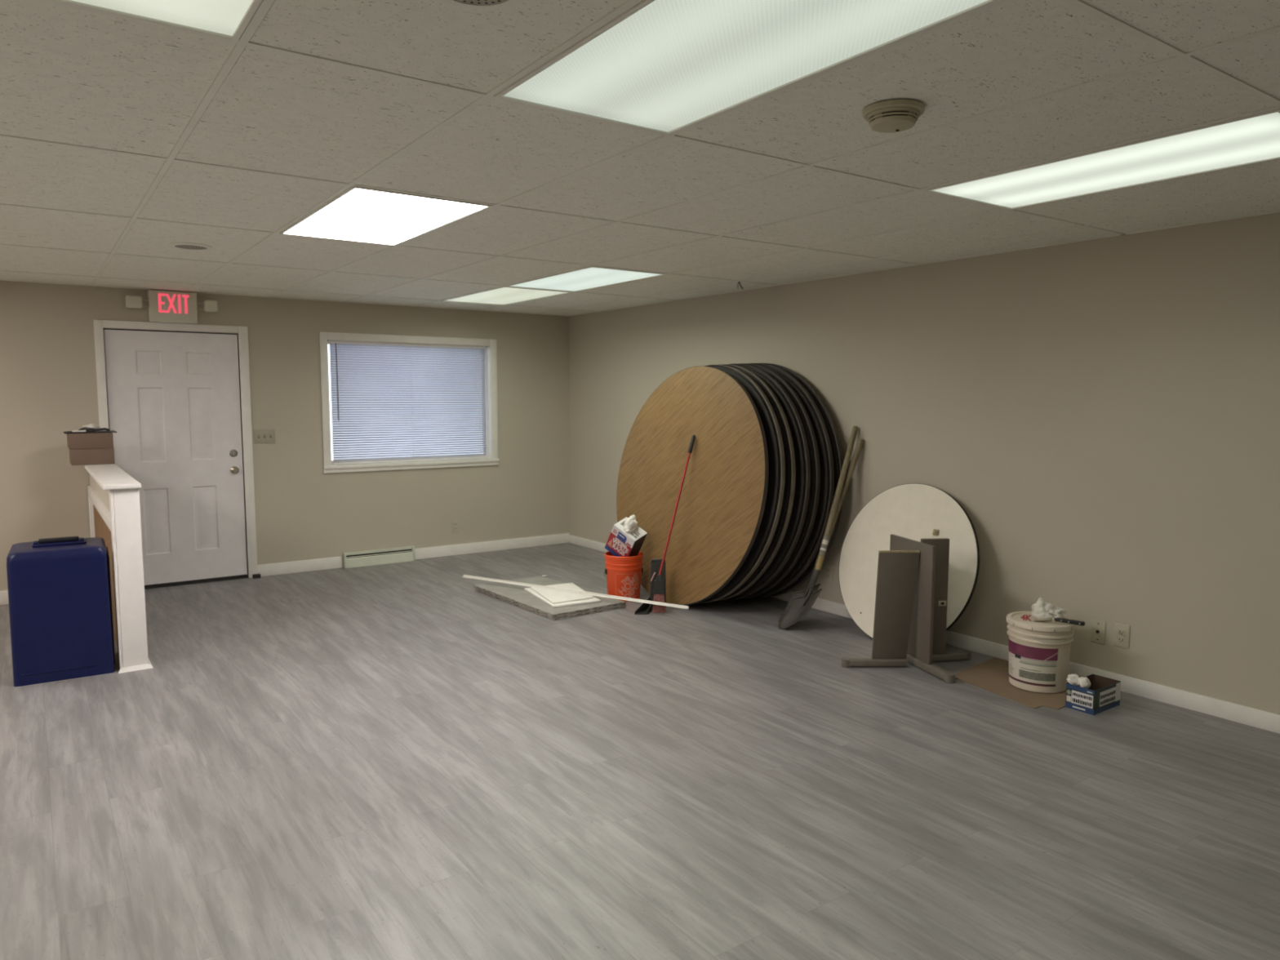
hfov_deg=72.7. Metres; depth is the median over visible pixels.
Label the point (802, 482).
round table
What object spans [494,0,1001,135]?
ceiling light
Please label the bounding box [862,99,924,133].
smoke detector
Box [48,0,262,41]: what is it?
ceiling light
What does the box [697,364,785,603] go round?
round table
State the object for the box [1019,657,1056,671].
print
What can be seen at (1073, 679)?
cloth bundle
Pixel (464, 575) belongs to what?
strip
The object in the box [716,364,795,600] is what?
round table
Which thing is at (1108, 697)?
print
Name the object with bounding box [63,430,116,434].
tray
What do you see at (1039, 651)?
pail
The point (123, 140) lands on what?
ceiling
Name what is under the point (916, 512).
round tabletop
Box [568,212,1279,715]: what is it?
wall
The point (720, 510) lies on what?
round table
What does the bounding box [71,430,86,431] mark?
paper pad
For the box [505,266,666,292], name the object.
ceiling light
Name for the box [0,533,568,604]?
baseboard
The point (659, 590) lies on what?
broom
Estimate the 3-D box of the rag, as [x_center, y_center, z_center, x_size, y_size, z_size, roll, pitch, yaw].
[-0.066,0.327,6.345,0.123,0.148,0.098,-4,7,-35]
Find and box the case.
[6,536,115,686]
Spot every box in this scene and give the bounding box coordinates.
[66,432,113,448]
[69,448,115,465]
[604,516,647,556]
[1065,674,1120,715]
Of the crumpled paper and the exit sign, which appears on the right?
the exit sign
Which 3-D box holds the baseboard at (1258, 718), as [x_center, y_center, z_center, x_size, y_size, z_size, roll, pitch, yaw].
[2.335,1.017,4.590,0.014,0.082,10.618,-4,7,-35]
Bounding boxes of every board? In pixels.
[524,587,600,608]
[530,582,592,604]
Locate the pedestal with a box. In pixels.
[889,533,971,683]
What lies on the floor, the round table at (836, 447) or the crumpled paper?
the round table at (836, 447)
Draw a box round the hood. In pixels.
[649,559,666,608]
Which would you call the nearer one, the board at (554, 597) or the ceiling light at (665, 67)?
the ceiling light at (665, 67)
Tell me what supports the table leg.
on the floor
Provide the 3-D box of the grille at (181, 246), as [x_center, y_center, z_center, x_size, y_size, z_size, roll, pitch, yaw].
[-2.413,-1.255,4.672,0.156,0.008,0.156,-4,7,-35]
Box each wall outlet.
[452,520,459,532]
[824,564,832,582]
[1113,622,1129,648]
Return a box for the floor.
[0,542,1279,959]
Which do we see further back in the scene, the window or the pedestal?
the window
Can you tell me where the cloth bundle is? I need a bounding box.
[1066,674,1090,688]
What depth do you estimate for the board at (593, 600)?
6.11 m
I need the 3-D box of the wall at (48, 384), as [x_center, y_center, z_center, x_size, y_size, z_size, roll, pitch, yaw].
[-3.901,-0.448,6.644,7.974,2.588,0.140,-4,7,-35]
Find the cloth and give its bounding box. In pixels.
[1031,597,1066,621]
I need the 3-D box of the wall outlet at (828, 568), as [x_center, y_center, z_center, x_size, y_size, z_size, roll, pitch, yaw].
[1.305,0.643,6.026,0.009,0.116,0.074,-4,7,-35]
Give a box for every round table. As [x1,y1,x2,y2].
[616,365,768,604]
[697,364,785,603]
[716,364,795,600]
[725,363,810,599]
[737,363,820,599]
[748,363,834,598]
[762,363,843,596]
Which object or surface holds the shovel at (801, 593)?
on the floor
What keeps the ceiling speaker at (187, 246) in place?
attached to the ceiling
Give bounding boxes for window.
[319,331,499,473]
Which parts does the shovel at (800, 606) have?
blade, handle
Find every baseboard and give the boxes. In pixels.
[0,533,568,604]
[568,534,1279,733]
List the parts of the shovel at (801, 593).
blade, handle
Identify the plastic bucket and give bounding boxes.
[603,551,643,601]
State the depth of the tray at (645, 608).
6.03 m
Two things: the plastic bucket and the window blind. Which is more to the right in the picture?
the plastic bucket
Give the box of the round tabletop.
[838,483,979,638]
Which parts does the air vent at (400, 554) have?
panel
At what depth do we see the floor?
3.24 m
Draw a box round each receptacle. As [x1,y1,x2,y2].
[1117,635,1124,643]
[1118,628,1125,635]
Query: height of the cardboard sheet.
0.004 m
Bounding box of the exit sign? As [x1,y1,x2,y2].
[124,289,217,324]
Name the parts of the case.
handle, door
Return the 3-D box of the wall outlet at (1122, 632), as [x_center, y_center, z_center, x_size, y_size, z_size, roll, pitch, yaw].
[2.446,0.790,4.414,0.009,0.118,0.074,-4,7,-35]
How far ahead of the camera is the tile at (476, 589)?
6.03 m
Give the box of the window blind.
[328,340,486,464]
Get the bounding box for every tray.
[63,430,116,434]
[634,596,653,614]
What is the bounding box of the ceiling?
[0,0,1279,316]
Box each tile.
[473,575,626,617]
[475,588,626,620]
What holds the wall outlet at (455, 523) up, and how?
attached to the wall at (48, 384)
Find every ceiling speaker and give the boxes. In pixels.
[168,242,212,250]
[440,0,523,9]
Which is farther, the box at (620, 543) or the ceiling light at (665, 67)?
the box at (620, 543)
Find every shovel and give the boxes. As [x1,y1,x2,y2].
[778,426,857,629]
[778,438,863,622]
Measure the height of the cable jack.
0.118 m
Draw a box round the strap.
[78,426,110,431]
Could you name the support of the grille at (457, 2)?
attached to the ceiling speaker at (471, 4)
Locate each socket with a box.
[802,568,820,605]
[803,565,815,595]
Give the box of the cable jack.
[1090,618,1106,644]
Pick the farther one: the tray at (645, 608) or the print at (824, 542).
the tray at (645, 608)
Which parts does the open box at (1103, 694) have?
pale panel, white panel, green panel, white panel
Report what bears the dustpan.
on the floor
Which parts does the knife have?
blade, handle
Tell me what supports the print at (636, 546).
attached to the box at (620, 543)
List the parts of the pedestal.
panel, panel, label plate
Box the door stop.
[252,573,260,578]
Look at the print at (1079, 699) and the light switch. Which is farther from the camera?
the light switch
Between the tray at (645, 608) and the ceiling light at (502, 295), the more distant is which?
the ceiling light at (502, 295)
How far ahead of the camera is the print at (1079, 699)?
4.13 m
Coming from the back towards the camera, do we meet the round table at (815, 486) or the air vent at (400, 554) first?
the air vent at (400, 554)
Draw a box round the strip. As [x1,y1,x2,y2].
[462,574,688,608]
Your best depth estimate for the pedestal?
4.82 m
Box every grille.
[174,244,206,249]
[455,0,506,4]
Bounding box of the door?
[93,320,257,589]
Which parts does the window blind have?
ladder cord, rail, ladder cord, ladder cord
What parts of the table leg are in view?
panel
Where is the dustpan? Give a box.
[634,559,666,614]
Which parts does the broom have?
handle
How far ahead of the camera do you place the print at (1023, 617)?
4.50 m
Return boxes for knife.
[1032,617,1084,626]
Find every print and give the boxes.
[631,541,641,554]
[819,539,828,551]
[1018,668,1055,681]
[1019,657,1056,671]
[1020,614,1031,621]
[1072,692,1092,706]
[1100,689,1115,705]
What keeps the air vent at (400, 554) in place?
in the wall at (48, 384)
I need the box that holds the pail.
[1005,610,1075,693]
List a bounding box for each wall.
[0,280,569,591]
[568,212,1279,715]
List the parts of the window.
sill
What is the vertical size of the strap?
0.033 m
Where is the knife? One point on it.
(1054, 619)
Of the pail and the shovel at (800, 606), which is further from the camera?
the shovel at (800, 606)
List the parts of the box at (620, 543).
blue panel, red panel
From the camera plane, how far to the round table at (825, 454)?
5.82 m
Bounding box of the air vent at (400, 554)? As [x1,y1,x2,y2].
[342,545,414,568]
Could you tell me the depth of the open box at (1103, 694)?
4.16 m
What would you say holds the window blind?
attached to the window
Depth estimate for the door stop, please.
7.13 m
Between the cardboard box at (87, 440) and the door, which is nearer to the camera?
the cardboard box at (87, 440)
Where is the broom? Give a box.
[652,435,695,613]
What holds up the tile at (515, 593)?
on the tile at (476, 589)
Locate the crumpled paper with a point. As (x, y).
(91, 425)
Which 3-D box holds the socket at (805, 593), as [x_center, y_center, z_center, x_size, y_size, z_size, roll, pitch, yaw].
[1.113,0.674,5.677,0.126,0.224,0.033,-2,6,-21]
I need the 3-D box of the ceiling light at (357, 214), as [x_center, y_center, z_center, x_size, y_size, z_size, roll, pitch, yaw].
[-1.200,-1.235,3.974,0.585,0.104,1.180,-4,7,-35]
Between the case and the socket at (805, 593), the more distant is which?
the socket at (805, 593)
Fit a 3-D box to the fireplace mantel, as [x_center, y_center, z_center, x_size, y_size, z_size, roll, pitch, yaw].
[-3.395,0.441,5.585,0.189,1.021,2.260,-4,7,-35]
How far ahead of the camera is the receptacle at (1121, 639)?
4.41 m
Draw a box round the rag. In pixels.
[623,514,638,533]
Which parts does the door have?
knob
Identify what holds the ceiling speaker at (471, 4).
attached to the ceiling
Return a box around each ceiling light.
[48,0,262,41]
[279,186,492,245]
[440,286,571,305]
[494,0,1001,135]
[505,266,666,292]
[924,108,1279,209]
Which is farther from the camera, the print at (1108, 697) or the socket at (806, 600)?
the socket at (806, 600)
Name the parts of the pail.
lid, collar panel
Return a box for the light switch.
[253,429,275,444]
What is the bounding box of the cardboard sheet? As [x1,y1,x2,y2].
[955,657,1066,709]
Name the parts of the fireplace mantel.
wall post, rail, panel, post, moulding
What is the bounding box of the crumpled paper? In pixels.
[82,423,100,431]
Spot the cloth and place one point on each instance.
(1042, 609)
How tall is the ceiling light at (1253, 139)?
0.104 m
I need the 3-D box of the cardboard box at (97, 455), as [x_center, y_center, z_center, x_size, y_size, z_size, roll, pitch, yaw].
[-3.797,-0.169,6.023,0.250,0.108,0.279,-4,7,-35]

